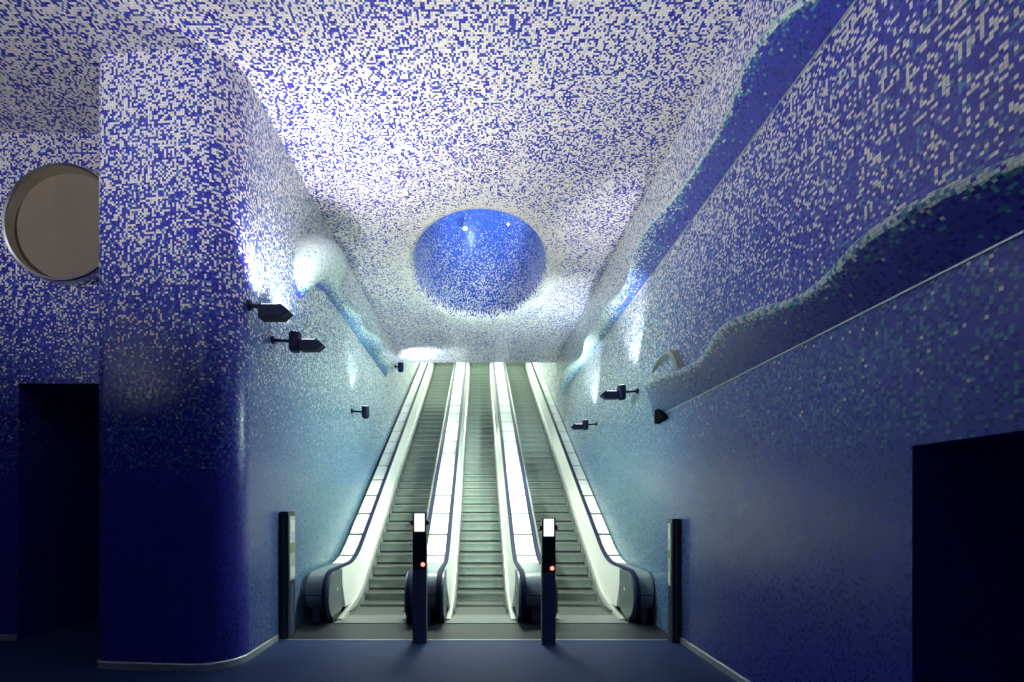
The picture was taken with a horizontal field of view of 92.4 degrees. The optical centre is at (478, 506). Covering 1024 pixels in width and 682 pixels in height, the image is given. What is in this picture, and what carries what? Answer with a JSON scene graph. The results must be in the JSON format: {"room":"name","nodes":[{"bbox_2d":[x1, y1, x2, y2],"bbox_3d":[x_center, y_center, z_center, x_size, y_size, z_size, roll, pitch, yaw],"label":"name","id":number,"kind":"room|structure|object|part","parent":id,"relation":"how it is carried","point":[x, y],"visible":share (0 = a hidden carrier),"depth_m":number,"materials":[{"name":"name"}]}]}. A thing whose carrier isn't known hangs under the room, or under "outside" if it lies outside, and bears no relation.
{"room":"metro station","nodes":[
{"label":"metro station","id":0,"kind":"room"},
{"bbox_2d":[0,133,98,640],"bbox_3d":[-7.800,-1.800,7.340,8.400,7.600,0.001,0,0,0],"label":"wall","id":1,"kind":"structure","parent":0,"point":[49,332],"depth_m":7.34,"materials":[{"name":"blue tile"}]},
{"bbox_2d":[0,635,16,640],"bbox_3d":[-9.460,1.955,7.330,5.080,0.090,0.020,0,0,0],"label":"baseboard","id":2,"kind":"structure","parent":1,"relation":"attached to","point":[2,637],"depth_m":7.32,"materials":[{"name":"metal"}]},
{"bbox_2d":[2,163,98,286],"bbox_3d":[-6.100,-4.160,7.240,1.750,1.750,0.200,0,0,0],"label":"round window","id":3,"kind":"structure","parent":1,"relation":"in","point":[50,216],"depth_m":7.30,"materials":[{"name":"silver metal"}]},
{"bbox_2d":[18,383,98,639],"bbox_3d":[-5.550,0.075,9.170,2.700,3.850,3.660,0,0,0],"label":"wall","id":4,"kind":"structure","parent":0,"point":[58,423],"depth_m":7.96,"materials":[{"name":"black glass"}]},
{"bbox_2d":[99,47,248,663],"bbox_3d":[-4.128,-1.800,6.396,2.041,7.600,1.074,0,0,27],"label":"wall pillar","id":5,"kind":"structure","parent":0,"point":[174,123],"depth_m":6.03,"materials":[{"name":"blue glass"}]},
{"bbox_2d":[97,635,277,671],"bbox_3d":[-3.655,1.955,6.349,2.144,0.090,1.005,0,0,-32],"label":"baseboard","id":6,"kind":"structure","parent":5,"relation":"attached to","point":[239,660],"depth_m":6.03,"materials":[{"name":"metal"}]},
{"bbox_2d":[249,81,420,651],"bbox_3d":[-3.020,-7.000,19.715,0.001,18.000,26.570,0,0,0],"label":"wall","id":7,"kind":"structure","parent":0,"point":[312,457],"depth_m":8.15,"materials":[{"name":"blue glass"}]},
{"bbox_2d":[246,300,293,321],"bbox_3d":[-2.745,-2.580,6.420,0.570,0.249,0.200,0,0,0],"label":"floodlight","id":8,"kind":"object","parent":7,"relation":"attached to","point":[266,312],"visible":1,"depth_m":6.33,"materials":[{"name":"blue paint"}]},
{"bbox_3d":[-3.007,-2.640,6.420,0.045,0.128,0.128,0,0,0],"label":"wall plate","id":9,"kind":"part","parent":8,"relation":"part of","materials":[{"name":"blue paint"}]},
{"bbox_3d":[-2.925,-2.630,6.420,0.138,0.071,0.051,0,0,0],"label":"arm","id":10,"kind":"part","parent":8,"relation":"part of","materials":[{"name":"blue paint"}]},
{"bbox_2d":[271,330,325,352],"bbox_3d":[-2.644,-2.413,7.160,0.770,0.289,0.178,0,0,0],"label":"floodlight","id":11,"kind":"object","parent":7,"relation":"attached to","point":[297,344],"visible":1,"depth_m":7.08,"materials":[{"name":"blue paint"}]},
{"bbox_3d":[-3.009,-2.440,7.160,0.039,0.110,0.110,0,0,0],"label":"wall plate","id":12,"kind":"part","parent":11,"relation":"part of","materials":[{"name":"blue paint"}]},
{"bbox_3d":[-2.878,-2.431,7.160,0.236,0.061,0.044,0,0,0],"label":"arm","id":13,"kind":"part","parent":11,"relation":"part of","materials":[{"name":"blue paint"}]},
{"bbox_2d":[289,330,325,352],"bbox_3d":[-2.516,-2.413,7.160,0.515,0.289,0.178,0,0,0],"label":"lamp","id":14,"kind":"object","parent":11,"relation":"attached to","point":[297,344],"depth_m":7.08,"materials":[{"name":"black metal"}]},
{"bbox_2d":[294,233,390,376],"bbox_3d":[-2.745,-4.175,11.924,0.549,1.391,7.848,0,0,0],"label":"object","id":15,"kind":"object","parent":7,"relation":"attached to","point":[319,262],"visible":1,"depth_m":8.84,"materials":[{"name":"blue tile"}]},
{"bbox_2d":[351,406,368,418],"bbox_3d":[-2.814,-2.243,11.600,0.428,0.286,0.176,0,0,0],"label":"floodlight","id":16,"kind":"object","parent":7,"relation":"attached to","point":[365,409],"visible":1,"depth_m":11.54,"materials":[{"name":"blue paint"}]},
{"bbox_2d":[395,362,403,371],"bbox_3d":[-2.868,-5.018,17.600,0.324,0.336,0.207,0,0,0],"label":"floodlight","id":17,"kind":"object","parent":7,"relation":"attached to","point":[400,366],"visible":1,"depth_m":17.52,"materials":[{"name":"blue paint"}]},
{"bbox_2d":[0,617,736,681],"bbox_3d":[-2.400,2.100,3.100,19.200,0.200,16.200,0,0,0],"label":"floor","id":18,"kind":"structure","parent":0,"point":[70,653],"depth_m":6.30,"materials":[{"name":"tile"}]},
{"bbox_2d":[305,363,426,623],"bbox_3d":[-2.783,-3.727,18.923,0.295,11.533,21.354,0,0,0],"label":"balustrade","id":19,"kind":"object","parent":18,"relation":"on","point":[314,583],"depth_m":11.60,"materials":[{"name":"grey metal"}]},
{"bbox_3d":[-2.783,2.018,9.065,0.295,0.045,1.370,0,0,0],"label":"plate","id":20,"kind":"part","parent":19,"relation":"part of","materials":[{"name":"black metal"}]},
{"bbox_3d":[-2.783,1.085,10.030,0.295,0.116,0.472,0,0,0],"label":"plate","id":21,"kind":"part","parent":19,"relation":"part of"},
{"bbox_3d":[-2.783,0.831,10.695,0.295,0.390,0.722,0,0,0],"label":"plate","id":22,"kind":"part","parent":19,"relation":"part of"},
{"bbox_3d":[-2.783,0.399,11.485,0.295,0.439,0.722,0,0,0],"label":"plate","id":23,"kind":"part","parent":19,"relation":"part of","materials":[{"name":"white metal"}]},
{"bbox_3d":[-2.783,-0.057,12.275,0.295,0.439,0.722,0,0,0],"label":"plate","id":24,"kind":"part","parent":19,"relation":"part of","materials":[{"name":"white plastic"}]},
{"bbox_3d":[-2.783,-0.513,13.065,0.295,0.439,0.722,0,0,0],"label":"plate","id":25,"kind":"part","parent":19,"relation":"part of","materials":[{"name":"silver metal"}]},
{"bbox_3d":[-2.783,-0.969,13.855,0.295,0.439,0.722,0,0,0],"label":"plate","id":26,"kind":"part","parent":19,"relation":"part of","materials":[{"name":"metal"}]},
{"bbox_3d":[-2.783,-1.425,14.645,0.295,0.439,0.722,0,0,0],"label":"plate","id":27,"kind":"part","parent":19,"relation":"part of","materials":[{"name":"metal"}]},
{"bbox_3d":[-2.783,-1.882,15.435,0.295,0.439,0.722,0,0,0],"label":"plate","id":28,"kind":"part","parent":19,"relation":"part of","materials":[{"name":"metal"}]},
{"bbox_3d":[-2.783,-2.338,16.225,0.295,0.439,0.722,0,0,0],"label":"plate","id":29,"kind":"part","parent":19,"relation":"part of","materials":[{"name":"metal"}]},
{"bbox_3d":[-2.783,-2.794,17.015,0.295,0.439,0.722,0,0,0],"label":"plate","id":30,"kind":"part","parent":19,"relation":"part of","materials":[{"name":"metal"}]},
{"bbox_3d":[-2.783,-3.250,17.805,0.295,0.439,0.722,0,0,0],"label":"plate","id":31,"kind":"part","parent":19,"relation":"part of","materials":[{"name":"plastic"}]},
{"bbox_3d":[-2.783,-3.706,18.595,0.295,0.439,0.722,0,0,0],"label":"plate","id":32,"kind":"part","parent":19,"relation":"part of","materials":[{"name":"metal"}]},
{"bbox_3d":[-2.783,-4.162,19.385,0.295,0.439,0.722,0,0,0],"label":"plate","id":33,"kind":"part","parent":19,"relation":"part of","materials":[{"name":"metal"}]},
{"bbox_3d":[-2.783,-4.618,20.175,0.295,0.439,0.722,0,0,0],"label":"plate","id":34,"kind":"part","parent":19,"relation":"part of","materials":[{"name":"metal"}]},
{"bbox_3d":[-2.783,-5.074,20.965,0.295,0.439,0.722,0,0,0],"label":"plate","id":35,"kind":"part","parent":19,"relation":"part of","materials":[{"name":"metal"}]},
{"bbox_3d":[-2.783,-5.530,21.755,0.295,0.439,0.722,0,0,0],"label":"plate","id":36,"kind":"part","parent":19,"relation":"part of","materials":[{"name":"metal"}]},
{"bbox_3d":[-2.783,-5.987,22.545,0.295,0.439,0.722,0,0,0],"label":"plate","id":37,"kind":"part","parent":19,"relation":"part of","materials":[{"name":"metal"}]},
{"bbox_3d":[-2.783,-6.443,23.335,0.295,0.439,0.722,0,0,0],"label":"plate","id":38,"kind":"part","parent":19,"relation":"part of","materials":[{"name":"metal"}]},
{"bbox_2d":[321,363,456,623],"bbox_3d":[-1.880,-3.649,18.867,1.500,11.773,21.466,0,0,0],"label":"escalator","id":39,"kind":"object","parent":18,"relation":"on","point":[376,584],"visible":0.78,"depth_m":12.23,"materials":[{"name":"metal"}]},
{"bbox_3d":[-2.558,1.530,8.591,0.095,0.795,0.818,0,0,0],"label":"newel plate","id":40,"kind":"part","parent":39,"relation":"part of","materials":[{"name":"silver metal"}]},
{"bbox_3d":[-1.880,1.987,8.725,1.200,0.018,0.690,0,0,0],"label":"comb plate","id":41,"kind":"part","parent":39,"relation":"part of","materials":[{"name":"metal"}]},
{"bbox_3d":[-2.527,-3.829,19.300,0.155,11.317,20.600,0,0,0],"label":"panel","id":42,"kind":"part","parent":39,"relation":"part of","materials":[{"name":"metal"}]},
{"bbox_3d":[-1.202,1.530,8.591,0.095,0.795,0.818,0,0,0],"label":"newel plate","id":43,"kind":"part","parent":39,"relation":"part of","materials":[{"name":"metal"}]},
{"bbox_3d":[-1.175,-3.780,18.867,0.084,11.511,21.466,0,0,0],"label":"handrail","id":44,"kind":"part","parent":39,"relation":"part of","materials":[{"name":"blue rubber"}]},
{"bbox_3d":[-1.232,-3.829,19.300,0.155,11.317,20.600,0,0,0],"label":"panel","id":45,"kind":"part","parent":39,"relation":"part of","materials":[{"name":"metal"}]},
{"bbox_2d":[410,512,428,642],"bbox_3d":[-0.875,1.040,7.265,0.274,1.920,0.170,0,0,0],"label":"signal post","id":46,"kind":"object","parent":18,"relation":"on","point":[419,522],"visible":1,"depth_m":7.20,"materials":[{"name":"metal"}]},
{"bbox_3d":[-0.875,0.228,7.202,0.152,0.265,0.016,0,0,0],"label":"light panel","id":47,"kind":"part","parent":46,"relation":"part of","materials":[{"name":"white"}]},
{"bbox_2d":[412,363,464,623],"bbox_3d":[-0.922,-3.727,18.923,0.405,11.533,21.354,0,0,0],"label":"balustrade","id":48,"kind":"object","parent":18,"relation":"on","point":[436,547],"depth_m":12.40,"materials":[{"name":"grey metal"}]},
{"bbox_3d":[-0.922,2.018,9.065,0.405,0.045,1.370,0,0,0],"label":"plate","id":49,"kind":"part","parent":48,"relation":"part of","materials":[{"name":"metal"}]},
{"bbox_3d":[-0.922,1.085,10.030,0.405,0.116,0.472,0,0,0],"label":"plate","id":50,"kind":"part","parent":48,"relation":"part of","materials":[{"name":"metal"}]},
{"bbox_3d":[-0.922,0.831,10.695,0.405,0.390,0.722,0,0,0],"label":"plate","id":51,"kind":"part","parent":48,"relation":"part of","materials":[{"name":"white metal"}]},
{"bbox_3d":[-0.922,0.399,11.485,0.405,0.439,0.722,0,0,0],"label":"plate","id":52,"kind":"part","parent":48,"relation":"part of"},
{"bbox_3d":[-0.922,-0.057,12.275,0.405,0.439,0.722,0,0,0],"label":"plate","id":53,"kind":"part","parent":48,"relation":"part of","materials":[{"name":"silver metal"}]},
{"bbox_3d":[-0.922,-0.513,13.065,0.405,0.439,0.722,0,0,0],"label":"plate","id":54,"kind":"part","parent":48,"relation":"part of","materials":[{"name":"silver metal"}]},
{"bbox_3d":[-0.922,-0.969,13.855,0.405,0.439,0.722,0,0,0],"label":"plate","id":55,"kind":"part","parent":48,"relation":"part of","materials":[{"name":"silver metal"}]},
{"bbox_3d":[-0.922,-1.425,14.645,0.405,0.439,0.722,0,0,0],"label":"plate","id":56,"kind":"part","parent":48,"relation":"part of","materials":[{"name":"metal"}]},
{"bbox_3d":[-0.922,-1.882,15.435,0.405,0.439,0.722,0,0,0],"label":"plate","id":57,"kind":"part","parent":48,"relation":"part of","materials":[{"name":"metal"}]},
{"bbox_3d":[-0.922,-2.338,16.225,0.405,0.439,0.722,0,0,0],"label":"plate","id":58,"kind":"part","parent":48,"relation":"part of","materials":[{"name":"metal"}]},
{"bbox_3d":[-0.922,-2.794,17.015,0.405,0.439,0.722,0,0,0],"label":"plate","id":59,"kind":"part","parent":48,"relation":"part of","materials":[{"name":"metal"}]},
{"bbox_3d":[-0.922,-3.250,17.805,0.405,0.439,0.722,0,0,0],"label":"plate","id":60,"kind":"part","parent":48,"relation":"part of","materials":[{"name":"metal"}]},
{"bbox_3d":[-0.922,-3.706,18.595,0.405,0.439,0.722,0,0,0],"label":"plate","id":61,"kind":"part","parent":48,"relation":"part of","materials":[{"name":"metal"}]},
{"bbox_3d":[-0.922,-4.162,19.385,0.405,0.439,0.722,0,0,0],"label":"plate","id":62,"kind":"part","parent":48,"relation":"part of","materials":[{"name":"metal"}]},
{"bbox_3d":[-0.922,-4.618,20.175,0.405,0.439,0.722,0,0,0],"label":"plate","id":63,"kind":"part","parent":48,"relation":"part of","materials":[{"name":"metal"}]},
{"bbox_3d":[-0.922,-5.074,20.965,0.405,0.439,0.722,0,0,0],"label":"plate","id":64,"kind":"part","parent":48,"relation":"part of","materials":[{"name":"metal"}]},
{"bbox_3d":[-0.922,-5.530,21.755,0.405,0.439,0.722,0,0,0],"label":"plate","id":65,"kind":"part","parent":48,"relation":"part of","materials":[{"name":"metal"}]},
{"bbox_3d":[-0.922,-5.987,22.545,0.405,0.439,0.722,0,0,0],"label":"plate","id":66,"kind":"part","parent":48,"relation":"part of","materials":[{"name":"metal"}]},
{"bbox_3d":[-0.922,-6.443,23.335,0.405,0.439,0.722,0,0,0],"label":"plate","id":67,"kind":"part","parent":48,"relation":"part of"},
{"bbox_3d":[-0.922,-6.899,24.125,0.405,0.439,0.722,0,0,0],"label":"plate","id":68,"kind":"part","parent":48,"relation":"part of","materials":[{"name":"metal"}]},
{"bbox_2d":[279,624,667,639],"bbox_3d":[-0.020,2.022,7.862,5.990,0.057,1.025,0,0,0],"label":"plate","id":69,"kind":"object","parent":18,"relation":"on","point":[304,631],"visible":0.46,"depth_m":7.79,"materials":[{"name":"metal"}]},
{"bbox_2d":[280,511,294,638],"bbox_3d":[-2.937,1.035,7.533,0.137,1.930,0.274,0,0,0],"label":"wall post","id":70,"kind":"object","parent":69,"relation":"on","point":[287,519],"visible":1,"depth_m":7.40,"materials":[{"name":"black plastic"}]},
{"bbox_3d":[-2.877,0.630,7.545,0.012,0.980,0.210,0,0,0],"label":"panel","id":71,"kind":"part","parent":70,"relation":"part of","materials":[{"name":"metal"}]},
{"bbox_2d":[436,363,525,623],"bbox_3d":[0.035,-3.649,18.867,1.500,11.773,21.466,0,0,0],"label":"escalator","id":72,"kind":"object","parent":18,"relation":"on","point":[485,560],"visible":0.91,"depth_m":12.23,"materials":[{"name":"metal"}]},
{"bbox_3d":[-0.642,1.530,8.591,0.095,0.795,0.818,0,0,0],"label":"newel plate","id":73,"kind":"part","parent":72,"relation":"part of","materials":[{"name":"silver metal"}]},
{"bbox_3d":[-0.670,-3.780,18.867,0.084,11.511,21.466,0,0,0],"label":"handrail","id":74,"kind":"part","parent":72,"relation":"part of","materials":[{"name":"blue rubber"}]},
{"bbox_3d":[-0.613,-3.829,19.300,0.155,11.317,20.600,0,0,0],"label":"panel","id":75,"kind":"part","parent":72,"relation":"part of","materials":[{"name":"metal"}]},
{"bbox_3d":[0.035,1.987,8.725,1.200,0.018,0.690,0,0,0],"label":"comb plate","id":76,"kind":"part","parent":72,"relation":"part of","materials":[{"name":"metal"}]},
{"bbox_3d":[0.682,-3.829,19.300,0.155,11.317,20.600,0,0,0],"label":"panel","id":77,"kind":"part","parent":72,"relation":"part of","materials":[{"name":"metal"}]},
{"bbox_3d":[0.740,-3.780,18.867,0.084,11.511,21.466,0,0,0],"label":"handrail","id":78,"kind":"part","parent":72,"relation":"part of","materials":[{"name":"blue rubber"}]},
{"bbox_3d":[0.713,1.530,8.591,0.095,0.795,0.818,0,0,0],"label":"newel plate","id":79,"kind":"part","parent":72,"relation":"part of","materials":[{"name":"silver metal"}]},
{"bbox_2d":[495,363,540,623],"bbox_3d":[0.993,-3.727,18.923,0.405,11.533,21.354,0,0,0],"label":"balustrade","id":80,"kind":"object","parent":18,"relation":"on","point":[524,546],"depth_m":11.91,"materials":[{"name":"grey metal"}]},
{"bbox_3d":[0.993,-6.899,24.125,0.405,0.439,0.722,0,0,0],"label":"plate","id":81,"kind":"part","parent":80,"relation":"part of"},
{"bbox_3d":[0.993,-6.443,23.335,0.405,0.439,0.722,0,0,0],"label":"plate","id":82,"kind":"part","parent":80,"relation":"part of","materials":[{"name":"metal"}]},
{"bbox_3d":[0.993,-5.987,22.545,0.405,0.439,0.722,0,0,0],"label":"plate","id":83,"kind":"part","parent":80,"relation":"part of","materials":[{"name":"metal"}]},
{"bbox_3d":[0.993,-5.530,21.755,0.405,0.439,0.722,0,0,0],"label":"plate","id":84,"kind":"part","parent":80,"relation":"part of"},
{"bbox_3d":[0.993,-5.074,20.965,0.405,0.439,0.722,0,0,0],"label":"plate","id":85,"kind":"part","parent":80,"relation":"part of","materials":[{"name":"metal"}]},
{"bbox_3d":[0.993,-4.618,20.175,0.405,0.439,0.722,0,0,0],"label":"plate","id":86,"kind":"part","parent":80,"relation":"part of","materials":[{"name":"metal"}]},
{"bbox_3d":[0.993,-4.162,19.385,0.405,0.439,0.722,0,0,0],"label":"plate","id":87,"kind":"part","parent":80,"relation":"part of","materials":[{"name":"metal"}]},
{"bbox_3d":[0.993,-3.706,18.595,0.405,0.439,0.722,0,0,0],"label":"plate","id":88,"kind":"part","parent":80,"relation":"part of","materials":[{"name":"plastic"}]},
{"bbox_3d":[0.993,-3.250,17.805,0.405,0.439,0.722,0,0,0],"label":"plate","id":89,"kind":"part","parent":80,"relation":"part of","materials":[{"name":"metal"}]},
{"bbox_3d":[0.993,-2.794,17.015,0.405,0.439,0.722,0,0,0],"label":"plate","id":90,"kind":"part","parent":80,"relation":"part of","materials":[{"name":"metal"}]},
{"bbox_3d":[0.993,-2.338,16.225,0.405,0.439,0.722,0,0,0],"label":"plate","id":91,"kind":"part","parent":80,"relation":"part of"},
{"bbox_3d":[0.993,-1.882,15.435,0.405,0.439,0.722,0,0,0],"label":"plate","id":92,"kind":"part","parent":80,"relation":"part of","materials":[{"name":"metal"}]},
{"bbox_3d":[0.993,-1.425,14.645,0.405,0.439,0.722,0,0,0],"label":"plate","id":93,"kind":"part","parent":80,"relation":"part of","materials":[{"name":"metal"}]},
{"bbox_3d":[0.993,-0.969,13.855,0.405,0.439,0.722,0,0,0],"label":"plate","id":94,"kind":"part","parent":80,"relation":"part of","materials":[{"name":"silver metal"}]},
{"bbox_3d":[0.993,-0.513,13.065,0.405,0.439,0.722,0,0,0],"label":"plate","id":95,"kind":"part","parent":80,"relation":"part of","materials":[{"name":"silver metal"}]},
{"bbox_3d":[0.993,-0.057,12.275,0.405,0.439,0.722,0,0,0],"label":"plate","id":96,"kind":"part","parent":80,"relation":"part of","materials":[{"name":"silver metal"}]},
{"bbox_3d":[0.993,0.399,11.485,0.405,0.439,0.722,0,0,0],"label":"plate","id":97,"kind":"part","parent":80,"relation":"part of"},
{"bbox_3d":[0.993,0.831,10.695,0.405,0.390,0.722,0,0,0],"label":"plate","id":98,"kind":"part","parent":80,"relation":"part of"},
{"bbox_3d":[0.993,1.085,10.030,0.405,0.116,0.472,0,0,0],"label":"plate","id":99,"kind":"part","parent":80,"relation":"part of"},
{"bbox_3d":[0.993,2.018,9.065,0.405,0.045,1.370,0,0,0],"label":"plate","id":100,"kind":"part","parent":80,"relation":"part of","materials":[{"name":"metal"}]},
{"bbox_2d":[539,518,557,644],"bbox_3d":[1.015,1.078,7.183,0.266,1.843,0.165,0,0,0],"label":"signal post","id":101,"kind":"object","parent":18,"relation":"on","point":[548,527],"visible":1,"depth_m":7.12,"materials":[{"name":"metal"}]},
{"bbox_3d":[1.015,0.298,7.122,0.147,0.254,0.016,0,0,0],"label":"light panel","id":102,"kind":"part","parent":101,"relation":"part of","materials":[{"name":"white"}]},
{"bbox_2d":[503,363,640,623],"bbox_3d":[1.950,-3.649,18.867,1.500,11.773,21.466,0,0,0],"label":"escalator","id":103,"kind":"object","parent":18,"relation":"on","point":[589,584],"visible":0.84,"depth_m":12.51,"materials":[{"name":"metal"}]},
{"bbox_3d":[1.302,-3.829,19.300,0.155,11.317,20.600,0,0,0],"label":"panel","id":104,"kind":"part","parent":103,"relation":"part of","materials":[{"name":"metal"}]},
{"bbox_3d":[1.245,-3.780,18.867,0.084,11.511,21.466,0,0,0],"label":"handrail","id":105,"kind":"part","parent":103,"relation":"part of","materials":[{"name":"blue rubber"}]},
{"bbox_3d":[1.272,1.530,8.591,0.095,0.795,0.818,0,0,0],"label":"newel plate","id":106,"kind":"part","parent":103,"relation":"part of","materials":[{"name":"metal"}]},
{"bbox_3d":[2.598,-3.829,19.300,0.155,11.317,20.600,0,0,0],"label":"panel","id":107,"kind":"part","parent":103,"relation":"part of","materials":[{"name":"metal"}]},
{"bbox_3d":[1.950,1.987,8.725,1.200,0.018,0.690,0,0,0],"label":"comb plate","id":108,"kind":"part","parent":103,"relation":"part of","materials":[{"name":"metal"}]},
{"bbox_3d":[2.627,1.530,8.591,0.095,0.795,0.818,0,0,0],"label":"newel plate","id":109,"kind":"part","parent":103,"relation":"part of","materials":[{"name":"silver metal"}]},
{"bbox_2d":[533,363,653,623],"bbox_3d":[2.830,-3.727,18.923,0.250,11.533,21.354,0,0,0],"label":"balustrade","id":110,"kind":"object","parent":18,"relation":"on","point":[645,580],"depth_m":11.64,"materials":[{"name":"grey metal"}]},
{"bbox_3d":[2.830,-5.987,22.545,0.250,0.439,0.722,0,0,0],"label":"plate","id":111,"kind":"part","parent":110,"relation":"part of","materials":[{"name":"metal"}]},
{"bbox_3d":[2.830,-5.074,20.965,0.250,0.439,0.722,0,0,0],"label":"plate","id":112,"kind":"part","parent":110,"relation":"part of","materials":[{"name":"metal"}]},
{"bbox_3d":[2.830,-4.618,20.175,0.250,0.439,0.722,0,0,0],"label":"plate","id":113,"kind":"part","parent":110,"relation":"part of","materials":[{"name":"metal"}]},
{"bbox_3d":[2.830,-4.162,19.385,0.250,0.439,0.722,0,0,0],"label":"plate","id":114,"kind":"part","parent":110,"relation":"part of","materials":[{"name":"metal"}]},
{"bbox_3d":[2.830,-3.706,18.595,0.250,0.439,0.722,0,0,0],"label":"plate","id":115,"kind":"part","parent":110,"relation":"part of","materials":[{"name":"metal"}]},
{"bbox_3d":[2.830,-3.250,17.805,0.250,0.439,0.722,0,0,0],"label":"plate","id":116,"kind":"part","parent":110,"relation":"part of","materials":[{"name":"metal"}]},
{"bbox_3d":[2.830,-2.794,17.015,0.250,0.439,0.722,0,0,0],"label":"plate","id":117,"kind":"part","parent":110,"relation":"part of","materials":[{"name":"metal"}]},
{"bbox_3d":[2.830,-2.338,16.225,0.250,0.439,0.722,0,0,0],"label":"plate","id":118,"kind":"part","parent":110,"relation":"part of","materials":[{"name":"metal"}]},
{"bbox_3d":[2.830,-1.882,15.435,0.250,0.439,0.722,0,0,0],"label":"plate","id":119,"kind":"part","parent":110,"relation":"part of","materials":[{"name":"metal"}]},
{"bbox_3d":[2.830,-1.425,14.645,0.250,0.439,0.722,0,0,0],"label":"plate","id":120,"kind":"part","parent":110,"relation":"part of","materials":[{"name":"metal"}]},
{"bbox_3d":[2.830,-0.969,13.855,0.250,0.439,0.722,0,0,0],"label":"plate","id":121,"kind":"part","parent":110,"relation":"part of","materials":[{"name":"metal"}]},
{"bbox_3d":[2.830,-0.513,13.065,0.250,0.439,0.722,0,0,0],"label":"plate","id":122,"kind":"part","parent":110,"relation":"part of","materials":[{"name":"silver metal"}]},
{"bbox_3d":[2.830,-0.057,12.275,0.250,0.439,0.722,0,0,0],"label":"plate","id":123,"kind":"part","parent":110,"relation":"part of","materials":[{"name":"silver metal"}]},
{"bbox_3d":[2.830,0.399,11.485,0.250,0.439,0.722,0,0,0],"label":"plate","id":124,"kind":"part","parent":110,"relation":"part of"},
{"bbox_3d":[2.830,0.831,10.695,0.250,0.390,0.722,0,0,0],"label":"plate","id":125,"kind":"part","parent":110,"relation":"part of","materials":[{"name":"white metal"}]},
{"bbox_3d":[2.830,1.085,10.030,0.250,0.116,0.472,0,0,0],"label":"plate","id":126,"kind":"part","parent":110,"relation":"part of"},
{"bbox_3d":[2.830,2.018,9.065,0.250,0.045,1.370,0,0,0],"label":"plate","id":127,"kind":"part","parent":110,"relation":"part of","materials":[{"name":"black metal"}]},
{"bbox_2d":[668,519,680,642],"bbox_3d":[2.897,1.088,7.280,0.137,1.824,0.169,0,0,0],"label":"wall post","id":128,"kind":"object","parent":18,"relation":"on","point":[674,525],"visible":1,"depth_m":7.20,"materials":[{"name":"black plastic"}]},
{"bbox_3d":[2.837,0.705,7.293,0.012,0.926,0.105,0,0,0],"label":"panel","id":129,"kind":"part","parent":128,"relation":"part of","materials":[{"name":"metal"}]},
{"bbox_2d":[0,0,748,362],"bbox_3d":[-4.510,-5.710,7.000,14.980,0.220,24.000,0,0,0],"label":"ceiling","id":130,"kind":"structure","parent":0,"point":[397,118],"depth_m":6.78,"materials":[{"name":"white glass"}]},
{"bbox_2d":[415,209,544,310],"bbox_3d":[0.020,-6.945,11.960,3.100,2.249,5.200,0,0,0],"label":"skylight","id":131,"kind":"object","parent":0,"point":[492,264],"depth_m":13.62,"materials":[{"name":"blue tile"}]},
{"bbox_2d":[462,222,467,229],"bbox_3d":[-0.375,-7.535,13.150,0.138,0.170,0.138,0,0,0],"label":"lamp","id":132,"kind":"object","parent":131,"relation":"attached to","point":[464,227],"visible":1,"depth_m":13.11,"materials":[{"name":"metal"}]},
{"bbox_2d":[538,0,1023,681],"bbox_3d":[2.980,-7.000,14.000,0.001,18.000,38.000,0,0,0],"label":"wall","id":133,"kind":"structure","parent":0,"point":[788,481],"depth_m":4.30,"materials":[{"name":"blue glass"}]},
{"bbox_2d":[571,420,596,429],"bbox_3d":[2.656,-2.076,12.400,0.662,0.249,0.154,0,0,0],"label":"floodlight","id":134,"kind":"object","parent":133,"relation":"attached to","point":[584,425],"visible":1,"depth_m":12.33,"materials":[{"name":"black metal"}]},
{"bbox_2d":[571,420,587,429],"bbox_3d":[2.547,-2.076,12.400,0.443,0.249,0.154,0,0,0],"label":"lamp","id":135,"kind":"object","parent":134,"relation":"attached to","point":[584,425],"depth_m":12.33,"materials":[{"name":"black metal"}]},
{"bbox_2d":[600,385,638,399],"bbox_3d":[2.630,-2.144,9.180,0.716,0.269,0.166,0,0,0],"label":"floodlight","id":136,"kind":"object","parent":133,"relation":"attached to","point":[620,394],"visible":1,"depth_m":9.11,"materials":[{"name":"black metal"}]},
{"bbox_2d":[600,385,625,399],"bbox_3d":[2.511,-2.144,9.180,0.479,0.269,0.166,0,0,0],"label":"lamp","id":137,"kind":"object","parent":136,"relation":"attached to","point":[620,394],"depth_m":9.10,"materials":[{"name":"black metal"}]},
{"bbox_2d":[651,350,683,372],"bbox_3d":[2.925,-2.119,7.740,0.130,0.588,1.340,0,0,0],"label":"crest","id":138,"kind":"object","parent":133,"relation":"attached to","point":[675,357],"visible":0.81,"depth_m":7.32,"materials":[{"name":"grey tile"}]},
{"bbox_2d":[559,0,856,395],"bbox_3d":[2.784,-4.267,10.238,0.397,0.794,13.840,0,0,0],"label":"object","id":139,"kind":"object","parent":133,"relation":"attached to","point":[790,43],"visible":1,"depth_m":5.33,"materials":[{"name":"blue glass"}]},
{"bbox_2d":[680,637,750,681],"bbox_3d":[2.967,1.958,5.300,0.025,0.085,3.800,0,0,0],"label":"baseboard","id":140,"kind":"structure","parent":133,"relation":"attached to","point":[734,675],"depth_m":6.15,"materials":[{"name":"metal"}]},
{"bbox_2d":[644,153,1023,423],"bbox_3d":[2.784,-1.696,5.244,0.411,0.652,6.120,0,0,0],"label":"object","id":141,"kind":"object","parent":133,"relation":"attached to","point":[970,216],"visible":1,"depth_m":3.47,"materials":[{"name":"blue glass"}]},
{"bbox_3d":[2.974,-1.502,5.244,0.016,0.014,6.120,0,0,0],"label":"edge trim","id":142,"kind":"part","parent":141,"relation":"part of","materials":[{"name":"metal"}]},
{"bbox_2d":[912,430,1023,681],"bbox_3d":[4.990,0.790,2.135,4.020,2.420,2.470,0,0,0],"label":"doorway","id":143,"kind":"structure","parent":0,"point":[968,493],"depth_m":3.37,"materials":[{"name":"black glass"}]}
]}

